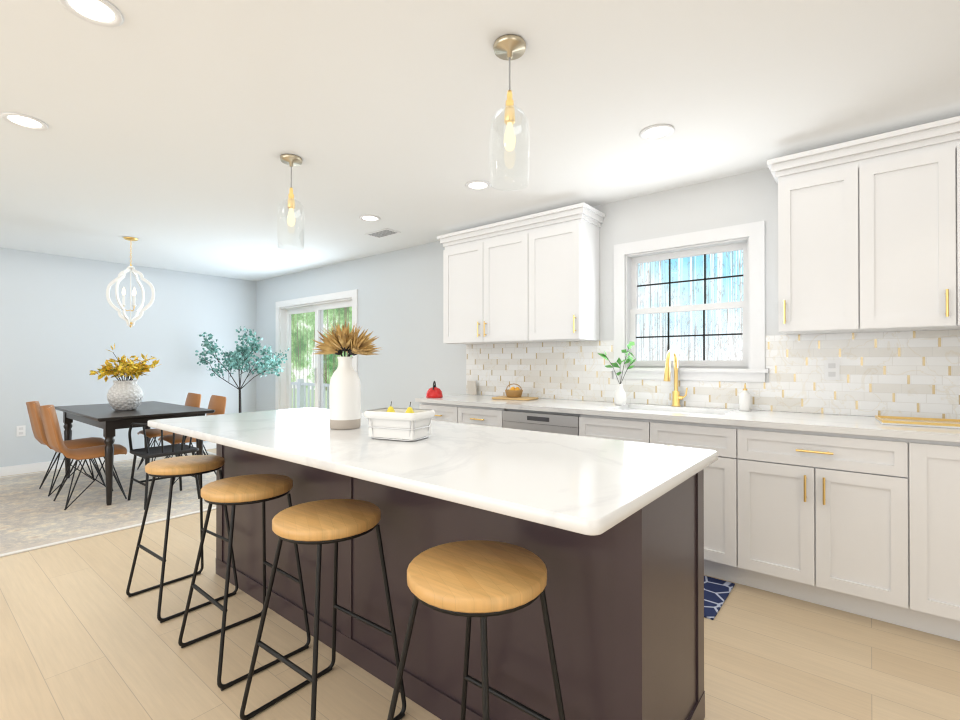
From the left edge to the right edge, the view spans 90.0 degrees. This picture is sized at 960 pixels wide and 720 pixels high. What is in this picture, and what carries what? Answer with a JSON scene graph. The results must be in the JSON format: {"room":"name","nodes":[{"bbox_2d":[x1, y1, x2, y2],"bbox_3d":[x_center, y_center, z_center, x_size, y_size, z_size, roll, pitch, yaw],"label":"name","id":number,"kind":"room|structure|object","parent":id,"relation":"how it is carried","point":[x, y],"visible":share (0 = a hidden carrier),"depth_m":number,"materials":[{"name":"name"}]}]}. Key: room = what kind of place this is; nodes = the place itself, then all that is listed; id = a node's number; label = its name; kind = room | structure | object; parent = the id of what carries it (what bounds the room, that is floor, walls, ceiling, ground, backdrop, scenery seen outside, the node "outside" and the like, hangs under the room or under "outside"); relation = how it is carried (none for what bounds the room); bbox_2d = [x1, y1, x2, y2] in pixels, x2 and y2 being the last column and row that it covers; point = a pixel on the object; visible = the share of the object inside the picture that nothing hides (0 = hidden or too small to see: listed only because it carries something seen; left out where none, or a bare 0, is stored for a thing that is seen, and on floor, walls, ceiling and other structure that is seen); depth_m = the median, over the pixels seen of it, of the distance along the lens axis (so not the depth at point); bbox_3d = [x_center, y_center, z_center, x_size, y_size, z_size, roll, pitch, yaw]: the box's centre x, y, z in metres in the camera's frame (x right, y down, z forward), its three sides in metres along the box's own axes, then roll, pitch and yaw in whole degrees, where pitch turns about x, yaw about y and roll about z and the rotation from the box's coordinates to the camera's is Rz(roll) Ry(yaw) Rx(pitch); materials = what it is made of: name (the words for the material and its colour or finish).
{"room":"kitchen","nodes":[
{"label":"kitchen","id":0,"kind":"room"},
{"bbox_2d":[0,248,255,466],"bbox_3d":[-5.691,0.018,4.564,0.150,2.450,7.400,0,0,39],"label":"wall","id":1,"kind":"structure","parent":0,"point":[64,327],"depth_m":5.78,"materials":[{"name":"paint"}]},
{"bbox_2d":[16,425,25,436],"bbox_3d":[-5.023,0.776,5.254,0.008,0.115,0.072,0,0,39],"label":"wall outlet","id":2,"kind":"object","parent":1,"relation":"attached to","point":[20,430],"visible":1,"depth_m":5.25,"materials":[{"name":"white plastic"}]},
{"bbox_2d":[0,442,215,476],"bbox_3d":[-5.618,1.192,4.517,0.013,0.099,7.068,0,0,39],"label":"baseboard","id":3,"kind":"structure","parent":1,"relation":"attached to","point":[23,469],"depth_m":5.41,"materials":[{"name":"white wood"}]},
{"bbox_2d":[0,448,959,719],"bbox_3d":[-1.824,1.276,1.412,10.120,0.100,7.400,0,0,39],"label":"floor","id":4,"kind":"structure","parent":0,"point":[82,636],"depth_m":2.00,"materials":[{"name":"brown wood"}]},
{"bbox_2d":[0,450,215,556],"bbox_3d":[-3.434,1.239,4.765,2.910,0.008,2.410,0,0,39],"label":"rug","id":5,"kind":"object","parent":4,"relation":"on","point":[33,516],"visible":0.56,"depth_m":4.06,"materials":[{"name":"beige fabric"}]},
{"bbox_2d":[26,401,105,495],"bbox_3d":[-3.942,0.806,4.595,0.450,0.854,0.558,0,0,39],"label":"dining chair","id":6,"kind":"object","parent":5,"relation":"on","point":[35,417],"visible":0.73,"depth_m":4.53,"materials":[{"name":"brown leather"}]},
{"bbox_2d":[39,405,126,509],"bbox_3d":[-3.445,0.804,4.191,0.450,0.854,0.558,0,0,39],"label":"dining chair","id":7,"kind":"object","parent":5,"relation":"on","point":[52,429],"visible":0.85,"depth_m":4.10,"materials":[{"name":"brown leather"}]},
{"bbox_2d":[54,401,214,504],"bbox_3d":[-3.508,0.860,4.827,1.700,0.750,0.910,0,0,39],"label":"dining table","id":8,"kind":"object","parent":5,"relation":"on","point":[108,419],"visible":0.62,"depth_m":4.41,"materials":[{"name":"black wood"}]},
{"bbox_2d":[89,343,160,410],"bbox_3d":[-3.450,0.159,4.639,0.536,0.647,0.544,0,0,39],"label":"vase","id":9,"kind":"object","parent":8,"relation":"on","point":[124,394],"visible":1,"depth_m":4.56,"materials":[{"name":"ceramic"}]},
{"bbox_2d":[128,423,199,509],"bbox_3d":[-2.781,0.881,4.236,0.466,0.702,0.492,0,0,39],"label":"chair","id":10,"kind":"object","parent":5,"relation":"on","point":[147,452],"visible":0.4,"depth_m":4.16,"materials":[{"name":"black metal"}]},
{"bbox_2d":[137,393,200,469],"bbox_3d":[-3.547,0.810,5.476,0.450,0.854,0.558,0,0,39],"label":"dining chair","id":11,"kind":"object","parent":5,"relation":"on","point":[193,399],"visible":0.33,"depth_m":5.41,"materials":[{"name":"brown leather"}]},
{"bbox_2d":[158,395,225,484],"bbox_3d":[-3.035,0.808,5.060,0.450,0.854,0.558,0,0,39],"label":"dining chair","id":12,"kind":"object","parent":5,"relation":"on","point":[217,404],"visible":0.29,"depth_m":5.13,"materials":[{"name":"brown leather"}]},
{"bbox_2d":[126,455,237,622],"bbox_3d":[-1.552,0.882,2.511,0.426,0.700,0.381,0,0,37],"label":"bar stool","id":13,"kind":"object","parent":4,"relation":"on","point":[181,466],"visible":0.92,"depth_m":2.48,"materials":[{"name":"brown wood"}]},
{"bbox_2d":[195,326,288,412],"bbox_3d":[-3.182,0.404,6.300,1.367,1.695,1.029,0,0,39],"label":"plant","id":14,"kind":"object","parent":4,"relation":"on","point":[232,360],"visible":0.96,"depth_m":6.24,"materials":[{"name":"teal plant"}]},
{"bbox_2d":[178,474,310,690],"bbox_3d":[-1.003,0.880,2.052,0.426,0.700,0.381,0,0,40],"label":"bar stool","id":15,"kind":"object","parent":4,"relation":"on","point":[246,489],"visible":0.92,"depth_m":2.02,"materials":[{"name":"brown wood"}]},
{"bbox_2d":[240,499,405,719],"bbox_3d":[-0.532,0.877,1.644,0.426,0.700,0.381,0,0,37],"label":"bar stool","id":16,"kind":"object","parent":4,"relation":"on","point":[319,523],"visible":1,"depth_m":1.62,"materials":[{"name":"brown wood"}]},
{"bbox_2d":[419,402,458,422],"bbox_3d":[-0.151,0.799,4.217,0.439,0.882,0.633,0,0,39],"label":"base cabinet","id":17,"kind":"object","parent":4,"relation":"on","point":[442,413],"depth_m":3.94,"materials":[{"name":"white wood"}]},
{"bbox_2d":[216,447,704,719],"bbox_3d":[-0.377,0.789,2.213,2.494,0.882,0.581,0,0,39],"label":"kitchen island","id":18,"kind":"object","parent":4,"relation":"on","point":[626,609],"depth_m":1.54,"materials":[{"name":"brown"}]},
{"bbox_2d":[148,407,717,542],"bbox_3d":[-0.465,0.331,2.092,2.555,0.032,0.958,0,0,39],"label":"island countertop","id":19,"kind":"structure","parent":18,"relation":"on","point":[586,487],"depth_m":1.49,"materials":[{"name":"white stone"}]},
{"bbox_2d":[313,320,382,429],"bbox_3d":[-0.619,0.060,2.244,0.356,0.509,0.281,0,0,22],"label":"vase","id":20,"kind":"object","parent":19,"relation":"on","point":[345,400],"visible":1,"depth_m":2.18,"materials":[{"name":"white ceramic"}]},
{"bbox_2d":[364,401,434,440],"bbox_3d":[-0.322,0.240,1.934,0.248,0.144,0.174,0,0,25],"label":"ceramic dish","id":21,"kind":"object","parent":19,"relation":"on","point":[401,424],"visible":1,"depth_m":1.88,"materials":[{"name":"white ceramic"}]},
{"bbox_2d":[387,540,564,719],"bbox_3d":[-0.015,0.875,1.219,0.426,0.700,0.381,0,0,39],"label":"bar stool","id":22,"kind":"object","parent":4,"relation":"on","point":[483,580],"visible":1,"depth_m":1.19,"materials":[{"name":"brown wood"}]},
{"bbox_2d":[459,406,502,427],"bbox_3d":[0.192,0.798,3.937,0.447,0.882,0.633,0,0,39],"label":"base cabinet","id":23,"kind":"object","parent":4,"relation":"on","point":[475,415],"depth_m":3.68,"materials":[{"name":"white wood"}]},
{"bbox_2d":[503,410,574,434],"bbox_3d":[0.607,0.796,3.600,0.622,0.882,0.633,0,0,39],"label":"dishwasher","id":24,"kind":"object","parent":4,"relation":"on","point":[531,420],"depth_m":3.35,"materials":[{"name":"silver metal"}]},
{"bbox_2d":[575,414,750,586],"bbox_3d":[1.235,0.793,3.089,0.997,0.882,0.633,0,0,39],"label":"base cabinet","id":25,"kind":"object","parent":4,"relation":"on","point":[727,481],"depth_m":2.64,"materials":[{"name":"white wood"}]},
{"bbox_2d":[704,576,734,619],"bbox_3d":[0.814,1.228,2.802,1.120,0.008,0.465,0,0,39],"label":"rug","id":26,"kind":"object","parent":4,"relation":"on","point":[717,592],"visible":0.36,"depth_m":2.50,"materials":[{"name":"blue fabric"}]},
{"bbox_2d":[751,426,934,634],"bbox_3d":[1.841,0.791,2.597,0.808,0.882,0.633,0,0,39],"label":"base cabinet","id":27,"kind":"object","parent":4,"relation":"on","point":[857,515],"depth_m":2.29,"materials":[{"name":"white wood"}]},
{"bbox_2d":[415,394,959,441],"bbox_3d":[1.833,0.334,2.588,5.616,0.032,0.661,0,0,39],"label":"countertop","id":28,"kind":"structure","parent":27,"relation":"on","point":[868,426],"depth_m":2.70,"materials":[{"name":"white stone"}]},
{"bbox_2d":[426,381,442,397],"bbox_3d":[-0.396,0.252,4.192,0.148,0.145,0.181,0,0,3],"label":"kettle","id":29,"kind":"object","parent":28,"relation":"on","point":[434,391],"visible":1,"depth_m":4.12,"materials":[{"name":"red metal"}]},
{"bbox_2d":[467,381,476,394],"bbox_3d":[-0.075,0.260,4.494,0.100,0.130,0.026,0,0,39],"label":"card","id":30,"kind":"object","parent":28,"relation":"on","point":[472,389],"visible":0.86,"depth_m":4.49,"materials":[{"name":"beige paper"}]},
{"bbox_2d":[492,383,537,400],"bbox_3d":[0.291,0.259,3.990,0.340,0.129,0.220,0,0,31],"label":"basket","id":31,"kind":"object","parent":28,"relation":"on","point":[513,393],"visible":1,"depth_m":3.94,"materials":[{"name":"brown wicker"}]},
{"bbox_2d":[598,342,635,404],"bbox_3d":[0.999,0.095,3.438,0.270,0.453,0.166,0,0,39],"label":"plant","id":32,"kind":"object","parent":28,"relation":"on","point":[620,396],"visible":1,"depth_m":3.42,"materials":[{"name":"green plant"}]},
{"bbox_2d":[619,406,726,413],"bbox_3d":[1.223,0.436,3.118,0.724,0.192,0.439,0,0,39],"label":"sink","id":33,"kind":"object","parent":28,"relation":"in","point":[620,407],"depth_m":3.24,"materials":[{"name":"white ceramic"}]},
{"bbox_2d":[664,349,687,406],"bbox_3d":[1.321,0.121,3.241,0.111,0.397,0.243,0,0,39],"label":"faucet","id":34,"kind":"object","parent":28,"relation":"on","point":[676,397],"visible":1,"depth_m":3.30,"materials":[{"name":"gold metal"}]},
{"bbox_2d":[739,383,750,410],"bbox_3d":[1.667,0.232,3.018,0.068,0.174,0.080,0,0,28],"label":"soap dispenser","id":35,"kind":"object","parent":28,"relation":"on","point":[745,400],"visible":1,"depth_m":3.00,"materials":[{"name":"white ceramic"}]},
{"bbox_2d":[875,415,959,428],"bbox_3d":[2.202,0.305,2.358,0.380,0.020,0.260,0,0,33],"label":"tray","id":36,"kind":"object","parent":28,"relation":"on","point":[922,422],"visible":1,"depth_m":2.36,"materials":[{"name":"brown wood"}]},
{"bbox_2d":[931,442,959,640],"bbox_3d":[2.471,0.788,2.084,1.062,0.882,0.633,0,0,39],"label":"base cabinet","id":37,"kind":"object","parent":4,"relation":"on","point":[945,456],"depth_m":2.07,"materials":[{"name":"white wood"}]},
{"bbox_2d":[0,0,959,280],"bbox_3d":[-1.824,-1.274,1.425,10.120,0.100,7.400,0,0,39],"label":"ceiling","id":38,"kind":"structure","parent":0,"point":[172,132],"depth_m":2.32,"materials":[{"name":"paint"}]},
{"bbox_2d":[1,112,47,130],"bbox_3d":[-2.319,-1.213,2.447,0.178,0.008,0.178,0,0,39],"label":"recessed light","id":39,"kind":"object","parent":38,"relation":"in","point":[24,121],"visible":1,"depth_m":2.45,"materials":[{"name":"white"}]},
{"bbox_2d":[59,0,123,26],"bbox_3d":[-1.347,-1.217,1.667,0.178,0.008,0.178,0,0,39],"label":"recessed light","id":40,"kind":"object","parent":38,"relation":"in","point":[104,13],"visible":1,"depth_m":1.68,"materials":[{"name":"white"}]},
{"bbox_2d":[106,237,154,327],"bbox_3d":[-3.453,-0.762,4.745,0.326,0.886,0.326,0,0,39],"label":"pendant chandelier","id":41,"kind":"object","parent":38,"relation":"hanging from","point":[118,280],"visible":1,"depth_m":4.73,"materials":[{"name":"white metal"}]},
{"bbox_2d":[277,154,304,250],"bbox_3d":[-1.136,-0.944,2.888,0.158,0.540,0.158,0,0,39],"label":"pendant light","id":42,"kind":"object","parent":38,"relation":"hanging from","point":[291,160],"visible":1,"depth_m":2.87,"materials":[{"name":"clear glass"}]},
{"bbox_2d":[359,215,380,221],"bbox_3d":[-0.937,-1.205,4.089,0.178,0.008,0.178,0,0,39],"label":"recessed light","id":43,"kind":"object","parent":38,"relation":"in","point":[370,218],"visible":1,"depth_m":4.09,"materials":[{"name":"white"}]},
{"bbox_2d":[365,228,400,237],"bbox_3d":[-0.924,-1.202,4.560,0.320,0.008,0.170,0,0,39],"label":"ceiling vent","id":44,"kind":"object","parent":38,"relation":"in","point":[385,232],"visible":1,"depth_m":4.55,"materials":[{"name":"white metal"}]},
{"bbox_2d":[465,180,490,190],"bbox_3d":[-0.013,-1.209,3.330,0.178,0.008,0.178,0,0,39],"label":"recessed light","id":45,"kind":"object","parent":38,"relation":"in","point":[477,185],"visible":0.98,"depth_m":3.33,"materials":[{"name":"white"}]},
{"bbox_2d":[489,34,529,190],"bbox_3d":[0.115,-0.950,1.858,0.158,0.540,0.158,0,0,39],"label":"pendant light","id":46,"kind":"object","parent":38,"relation":"hanging from","point":[509,47],"visible":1,"depth_m":1.84,"materials":[{"name":"clear glass"}]},
{"bbox_2d":[640,124,674,140],"bbox_3d":[0.945,-1.213,2.563,0.178,0.008,0.178,0,0,39],"label":"recessed light","id":47,"kind":"object","parent":38,"relation":"in","point":[656,132],"visible":1,"depth_m":2.56,"materials":[{"name":"white"}]},
{"bbox_2d":[256,168,931,416],"bbox_3d":[0.464,0.016,4.231,9.820,2.450,0.150,0,0,39],"label":"wall","id":48,"kind":"structure","parent":0,"point":[400,304],"depth_m":4.95,"materials":[{"name":"paint"}]},
{"bbox_2d":[275,289,357,409],"bbox_3d":[-2.144,0.209,6.325,1.890,2.084,0.150,0,0,39],"label":"door frame","id":49,"kind":"structure","parent":48,"relation":"attached to","point":[286,310],"depth_m":6.51,"materials":[{"name":"white wood"}]},
{"bbox_2d":[441,219,536,344],"bbox_3d":[0.148,-0.607,4.179,0.981,0.915,0.326,0,0,39],"label":"upper cabinet","id":50,"kind":"object","parent":48,"relation":"attached to","point":[533,278],"depth_m":4.02,"materials":[{"name":"white wood"}]},
{"bbox_2d":[537,211,600,342],"bbox_3d":[0.633,-0.609,3.785,0.511,0.915,0.326,0,0,39],"label":"upper cabinet","id":51,"kind":"object","parent":48,"relation":"attached to","point":[568,307],"depth_m":3.62,"materials":[{"name":"white wood"}]},
{"bbox_2d":[610,221,768,381],"bbox_3d":[1.444,-0.368,3.388,1.040,1.020,0.155,0,0,39],"label":"kitchen window","id":52,"kind":"structure","parent":48,"relation":"in","point":[627,311],"depth_m":3.33,"materials":[{"name":"white wood"}]},
{"bbox_2d":[466,330,959,418],"bbox_3d":[2.044,0.081,2.841,5.606,0.473,0.006,0,0,39],"label":"backsplash","id":53,"kind":"structure","parent":48,"relation":"attached to","point":[908,374],"depth_m":2.93,"materials":[{"name":"tile"}]},
{"bbox_2d":[824,360,839,379],"bbox_3d":[2.064,0.059,2.815,0.072,0.115,0.008,0,0,39],"label":"outlet","id":54,"kind":"object","parent":53,"relation":"attached to","point":[831,369],"visible":1,"depth_m":2.81,"materials":[{"name":"white plastic"}]},
{"bbox_2d":[775,144,878,334],"bbox_3d":[1.953,-0.614,2.712,0.422,0.915,0.326,0,0,39],"label":"upper cabinet","id":55,"kind":"object","parent":48,"relation":"attached to","point":[868,234],"depth_m":2.58,"materials":[{"name":"white wood"}]},
{"bbox_2d":[879,128,959,331],"bbox_3d":[2.349,-0.616,2.389,0.844,0.915,0.326,0,0,39],"label":"upper cabinet","id":56,"kind":"object","parent":48,"relation":"attached to","point":[919,177],"depth_m":2.35,"materials":[{"name":"white wood"}]},
{"label":"outside","id":57,"kind":"structure","parent":0,"visible":0},
{"bbox_2d":[291,307,351,408],"bbox_3d":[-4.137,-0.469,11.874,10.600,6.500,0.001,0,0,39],"label":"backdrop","id":58,"kind":"structure","parent":57,"point":[341,319],"depth_m":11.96,"materials":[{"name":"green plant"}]},
{"bbox_2d":[637,250,742,360],"bbox_3d":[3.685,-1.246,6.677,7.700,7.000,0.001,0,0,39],"label":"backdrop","id":59,"kind":"structure","parent":57,"point":[715,344],"depth_m":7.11,"materials":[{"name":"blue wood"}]},
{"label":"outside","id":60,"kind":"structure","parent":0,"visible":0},
{"bbox_2d":[291,379,329,408],"bbox_3d":[-2.689,0.901,8.021,6.700,1.080,1.740,0,0,39],"label":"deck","id":61,"kind":"object","parent":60,"point":[300,384],"depth_m":9.24,"materials":[{"name":"grey wood"}]}
]}

